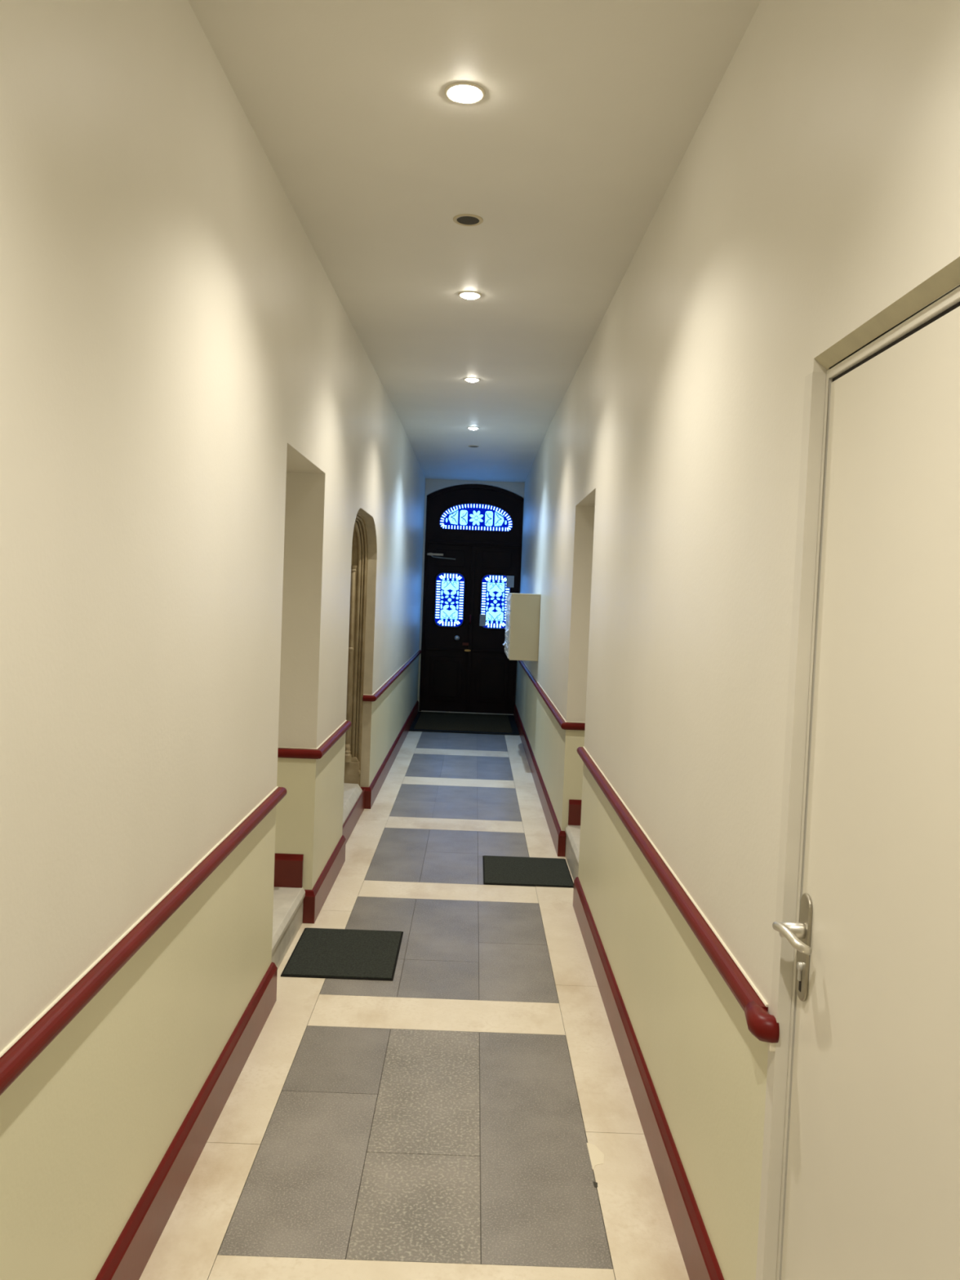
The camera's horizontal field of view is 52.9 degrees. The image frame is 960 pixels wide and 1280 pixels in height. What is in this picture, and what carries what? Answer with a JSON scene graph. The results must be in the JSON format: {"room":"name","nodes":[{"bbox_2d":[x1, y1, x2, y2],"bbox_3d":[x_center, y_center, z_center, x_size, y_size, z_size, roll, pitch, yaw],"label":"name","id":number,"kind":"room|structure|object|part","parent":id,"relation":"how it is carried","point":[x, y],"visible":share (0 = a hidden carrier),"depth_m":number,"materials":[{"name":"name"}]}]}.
{"room":"building entrance hallway","nodes":[
{"label":"building entrance hallway","id":0,"kind":"room"},
{"bbox_2d":[0,0,425,1279],"bbox_3d":[-1.077,-0.249,5.340,0.600,3.216,16.700,2,3,0],"label":"wall","id":1,"kind":"structure","parent":0,"point":[197,428],"depth_m":2.22,"materials":[{"name":"paint"}]},
{"bbox_2d":[0,786,286,1095],"bbox_3d":[-0.919,0.753,0.439,0.334,0.051,6.794,2,3,0],"label":"rail","id":2,"kind":"object","parent":1,"relation":"attached to","point":[19,1054],"visible":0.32,"depth_m":2.02,"materials":[{"name":"red paint"}]},
{"bbox_2d":[95,700,418,1279],"bbox_3d":[-0.988,1.202,5.228,0.350,0.338,16.320,2,3,0],"label":"baseboard","id":3,"kind":"structure","parent":1,"relation":"attached to","point":[129,1256],"depth_m":2.92,"materials":[{"name":"paint"}]},
{"bbox_2d":[277,720,351,759],"bbox_3d":[-0.940,0.528,5.264,0.334,0.051,1.114,2,3,0],"label":"rail","id":4,"kind":"object","parent":1,"relation":"attached to","point":[282,752],"visible":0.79,"depth_m":4.74,"materials":[{"name":"red paint"}]},
{"bbox_2d":[342,507,377,844],"bbox_3d":[-1.103,0.216,6.548,0.598,2.175,1.474,2,3,0],"label":"stone doorway","id":5,"kind":"structure","parent":1,"relation":"in","point":[364,553],"depth_m":7.23,"materials":[{"name":"stone"}]},
{"bbox_3d":[-1.161,1.196,6.593,0.560,0.210,1.317,2,3,0],"label":"stone sill","id":6,"kind":"part","parent":5,"relation":"part of","materials":[{"name":"beige stone"}]},
{"bbox_2d":[362,649,421,701],"bbox_3d":[-0.844,0.298,10.305,0.100,0.051,6.094,2,3,0],"label":"rail","id":7,"kind":"object","parent":1,"relation":"attached to","point":[376,695],"visible":1,"depth_m":8.50,"materials":[{"name":"red paint"}]},
{"bbox_2d":[138,711,689,1279],"bbox_3d":[-0.164,1.499,5.325,2.561,0.201,16.900,2,3,0],"label":"floor","id":8,"kind":"structure","parent":0,"point":[470,1113],"depth_m":3.17,"materials":[{"name":"grey tile"}]},
{"bbox_2d":[271,886,305,968],"bbox_3d":[-1.021,1.324,4.304,0.318,0.176,0.937,2,3,0],"label":"stone step","id":9,"kind":"structure","parent":8,"relation":"on","point":[288,902],"depth_m":4.44,"materials":[{"name":"beige stone"}]},
{"bbox_2d":[280,927,403,980],"bbox_3d":[-0.609,1.420,4.390,0.478,0.010,0.587,2,3,0],"label":"door mat","id":10,"kind":"object","parent":8,"relation":"on","point":[318,953],"visible":1,"depth_m":4.34,"materials":[{"name":"black rubber"}]},
{"bbox_2d":[408,711,519,735],"bbox_3d":[-0.190,1.060,12.417,1.321,0.016,1.850,2,3,0],"label":"entrance mat","id":11,"kind":"object","parent":8,"relation":"on","point":[428,722],"visible":1,"depth_m":12.24,"materials":[{"name":"black rubber"}]},
{"bbox_2d":[482,855,573,888],"bbox_3d":[0.280,1.389,5.812,0.524,0.010,0.590,2,3,0],"label":"door mat","id":12,"kind":"object","parent":8,"relation":"on","point":[497,870],"visible":0.88,"depth_m":5.77,"materials":[{"name":"black rubber"}]},
{"bbox_2d":[564,824,580,879],"bbox_3d":[0.703,1.314,5.688,0.318,0.205,1.007,2,3,0],"label":"stone step","id":13,"kind":"structure","parent":8,"relation":"on","point":[572,832],"depth_m":5.85,"materials":[{"name":"beige stone"}]},
{"bbox_2d":[417,478,524,703],"bbox_3d":[-0.120,-0.590,13.507,1.385,3.216,0.360,2,3,0],"label":"wall","id":14,"kind":"structure","parent":0,"point":[432,486],"depth_m":13.26,"materials":[{"name":"paint"}]},
{"bbox_2d":[418,484,524,715],"bbox_3d":[-0.129,-0.628,13.402,1.761,3.500,0.245,2,3,0],"label":"door","id":15,"kind":"structure","parent":14,"relation":"in","point":[473,532],"depth_m":13.41,"materials":[{"name":"black wood"}]},
{"bbox_3d":[-0.503,-1.137,13.311,0.337,0.050,0.034,2,3,-4],"label":"closer arm","id":16,"kind":"part","parent":15,"relation":"part of","materials":[{"name":"metal"}]},
{"bbox_3d":[-0.447,-0.199,13.402,0.577,2.100,0.028,2,3,0],"label":"raised panel","id":17,"kind":"part","parent":15,"relation":"part of","materials":[{"name":"black wood"}]},
{"bbox_3d":[-0.422,-0.556,13.397,0.438,0.783,0.024,2,3,0],"label":"window moulding","id":18,"kind":"part","parent":15,"relation":"part of","materials":[{"name":"blue glass"}]},
{"bbox_3d":[-0.422,-0.558,13.434,0.374,0.719,0.004,2,3,0],"label":"pale glass","id":19,"kind":"part","parent":15,"relation":"part of","materials":[{"name":"glass"}]},
{"bbox_3d":[-0.422,-0.558,13.440,0.398,0.743,0.004,2,3,0],"label":"blue glass","id":20,"kind":"part","parent":15,"relation":"part of","materials":[{"name":"blue glass"}]},
{"bbox_3d":[-0.319,-0.027,13.394,0.072,0.072,0.060,2,3,0],"label":"knob","id":21,"kind":"part","parent":15,"relation":"part of","materials":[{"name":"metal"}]},
{"bbox_3d":[-0.062,-1.735,13.370,1.288,0.719,0.048,2,3,0],"label":"fanlight panel","id":22,"kind":"part","parent":15,"relation":"part of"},
{"bbox_3d":[-0.050,-1.705,13.381,0.995,0.352,0.006,2,3,0],"label":"pale glass","id":23,"kind":"part","parent":15,"relation":"part of","materials":[{"name":"glass"}]},
{"bbox_3d":[-0.050,-1.705,13.388,1.018,0.373,0.004,2,3,0],"label":"blue glass","id":24,"kind":"part","parent":15,"relation":"part of","materials":[{"name":"blue glass"}]},
{"bbox_3d":[0.197,-0.174,13.405,0.583,2.100,0.028,2,3,0],"label":"raised panel","id":25,"kind":"part","parent":15,"relation":"part of","materials":[{"name":"black wood"}]},
{"bbox_3d":[0.212,-0.531,13.401,0.438,0.783,0.024,2,3,0],"label":"window moulding","id":26,"kind":"part","parent":15,"relation":"part of","materials":[{"name":"blue glass"}]},
{"bbox_3d":[0.212,-0.533,13.438,0.374,0.719,0.004,2,3,0],"label":"pale glass","id":27,"kind":"part","parent":15,"relation":"part of","materials":[{"name":"glass"}]},
{"bbox_3d":[0.212,-0.533,13.444,0.398,0.743,0.004,2,3,0],"label":"blue glass","id":28,"kind":"part","parent":15,"relation":"part of","materials":[{"name":"blue glass"}]},
{"bbox_2d":[187,0,760,482],"bbox_3d":[-0.035,-1.764,5.173,2.561,0.494,16.900,2,3,0],"label":"ceiling","id":29,"kind":"structure","parent":0,"point":[589,111],"depth_m":3.18,"materials":[{"name":"paint"}]},
{"bbox_2d":[444,81,485,103],"bbox_3d":[-0.043,-1.540,2.731,0.116,0.019,0.116,2,3,0],"label":"recessed light","id":30,"kind":"object","parent":29,"relation":"in","point":[464,92],"visible":1,"depth_m":2.71,"materials":[{"name":"beige paint"}]},
{"bbox_3d":[-0.043,-1.540,2.731,0.084,0.018,0.084,2,3,0],"label":"glowing bulb","id":31,"kind":"part","parent":30,"relation":"part of","materials":[{"name":"white glass"}]},
{"bbox_2d":[453,213,483,226],"bbox_3d":[-0.046,-1.617,3.719,0.116,0.006,0.116,2,3,0],"label":"recessed light","id":32,"kind":"object","parent":29,"relation":"in","point":[464,220],"visible":1,"depth_m":3.71,"materials":[{"name":"beige metal"}]},
{"bbox_2d":[457,291,481,299],"bbox_3d":[-0.050,-1.682,4.727,0.116,0.019,0.116,2,3,0],"label":"recessed light","id":33,"kind":"object","parent":29,"relation":"in","point":[466,295],"visible":1,"depth_m":4.71,"materials":[{"name":"beige paint"}]},
{"bbox_3d":[-0.050,-1.681,4.727,0.084,0.018,0.084,2,3,0],"label":"glowing bulb","id":34,"kind":"part","parent":33,"relation":"part of","materials":[{"name":"white glass"}]},
{"bbox_2d":[463,377,479,382],"bbox_3d":[-0.056,-1.830,6.807,0.116,0.019,0.116,2,3,0],"label":"recessed light","id":35,"kind":"object","parent":29,"relation":"in","point":[469,380],"visible":1,"depth_m":6.78,"materials":[{"name":"beige paint"}]},
{"bbox_3d":[-0.056,-1.829,6.807,0.084,0.018,0.084,2,3,0],"label":"glowing bulb","id":36,"kind":"part","parent":35,"relation":"part of","materials":[{"name":"white glass"}]},
{"bbox_2d":[466,426,479,430],"bbox_3d":[-0.064,-1.983,9.067,0.116,0.019,0.116,2,3,0],"label":"recessed light","id":37,"kind":"object","parent":29,"relation":"in","point":[468,428],"visible":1,"depth_m":9.04,"materials":[{"name":"beige paint"}]},
{"bbox_2d":[515,0,959,1279],"bbox_3d":[0.883,-0.171,5.352,0.600,3.216,16.700,2,3,0],"label":"wall","id":38,"kind":"structure","parent":0,"point":[817,186],"depth_m":2.40,"materials":[{"name":"paint"}]},
{"bbox_2d":[502,592,540,661],"bbox_3d":[0.399,-0.148,9.628,0.312,0.630,1.154,2,3,0],"label":"wall box","id":39,"kind":"object","parent":38,"relation":"attached to","point":[522,628],"visible":1,"depth_m":9.06,"materials":[{"name":"beige metal"}]},
{"bbox_3d":[0.272,0.097,9.217,0.013,0.142,0.274,2,3,0],"label":"mailbox door","id":40,"kind":"part","parent":39,"relation":"part of","materials":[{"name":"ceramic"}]},
{"bbox_3d":[0.278,-0.053,9.210,0.013,0.142,0.274,2,3,0],"label":"mailbox door","id":41,"kind":"part","parent":39,"relation":"part of","materials":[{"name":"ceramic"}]},
{"bbox_3d":[0.284,-0.203,9.203,0.013,0.142,0.274,2,3,0],"label":"mailbox door","id":42,"kind":"part","parent":39,"relation":"part of","materials":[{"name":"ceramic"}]},
{"bbox_3d":[0.290,-0.352,9.196,0.013,0.142,0.274,2,3,0],"label":"mailbox door","id":43,"kind":"part","parent":39,"relation":"part of","materials":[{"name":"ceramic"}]},
{"bbox_2d":[518,660,585,730],"bbox_3d":[0.667,0.384,9.742,0.334,0.051,7.239,2,3,0],"label":"rail","id":44,"kind":"object","parent":38,"relation":"attached to","point":[565,725],"visible":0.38,"depth_m":6.93,"materials":[{"name":"red paint"}]},
{"bbox_2d":[513,704,724,1279],"bbox_3d":[0.672,1.140,7.664,0.350,0.367,11.460,2,3,0],"label":"baseboard","id":45,"kind":"structure","parent":38,"relation":"attached to","point":[700,1261],"depth_m":3.08,"materials":[{"name":"paint"}]},
{"bbox_2d":[577,746,779,1051],"bbox_3d":[0.687,0.682,3.508,0.347,0.067,3.350,2,3,0],"label":"rail","id":46,"kind":"object","parent":38,"relation":"attached to","point":[762,1025],"visible":0.87,"depth_m":2.37,"materials":[{"name":"red paint"}]},
{"bbox_3d":[0.547,0.748,1.885,0.054,0.052,0.103,2,3,0],"label":"rail","id":47,"kind":"part","parent":46,"relation":"part of","materials":[{"name":"red paint"}]},
{"bbox_2d":[755,256,959,1279],"bbox_3d":[0.640,0.556,1.383,0.195,2.112,0.986,2,3,0],"label":"door","id":48,"kind":"structure","parent":38,"relation":"in","point":[869,1182],"depth_m":1.51,"materials":[{"name":"cream paint"},{"name":"brushed metal"},{"name":"dark rubber"}]},
{"bbox_3d":[0.559,0.538,1.746,0.030,0.037,0.099,1,3,-23],"label":"lever","id":49,"kind":"part","parent":48,"relation":"part of","materials":[{"name":"metal"}]},
{"bbox_3d":[0.599,0.567,1.783,0.007,0.200,0.050,2,3,0],"label":"handle plate","id":50,"kind":"part","parent":48,"relation":"part of","materials":[{"name":"metal"}]}
]}

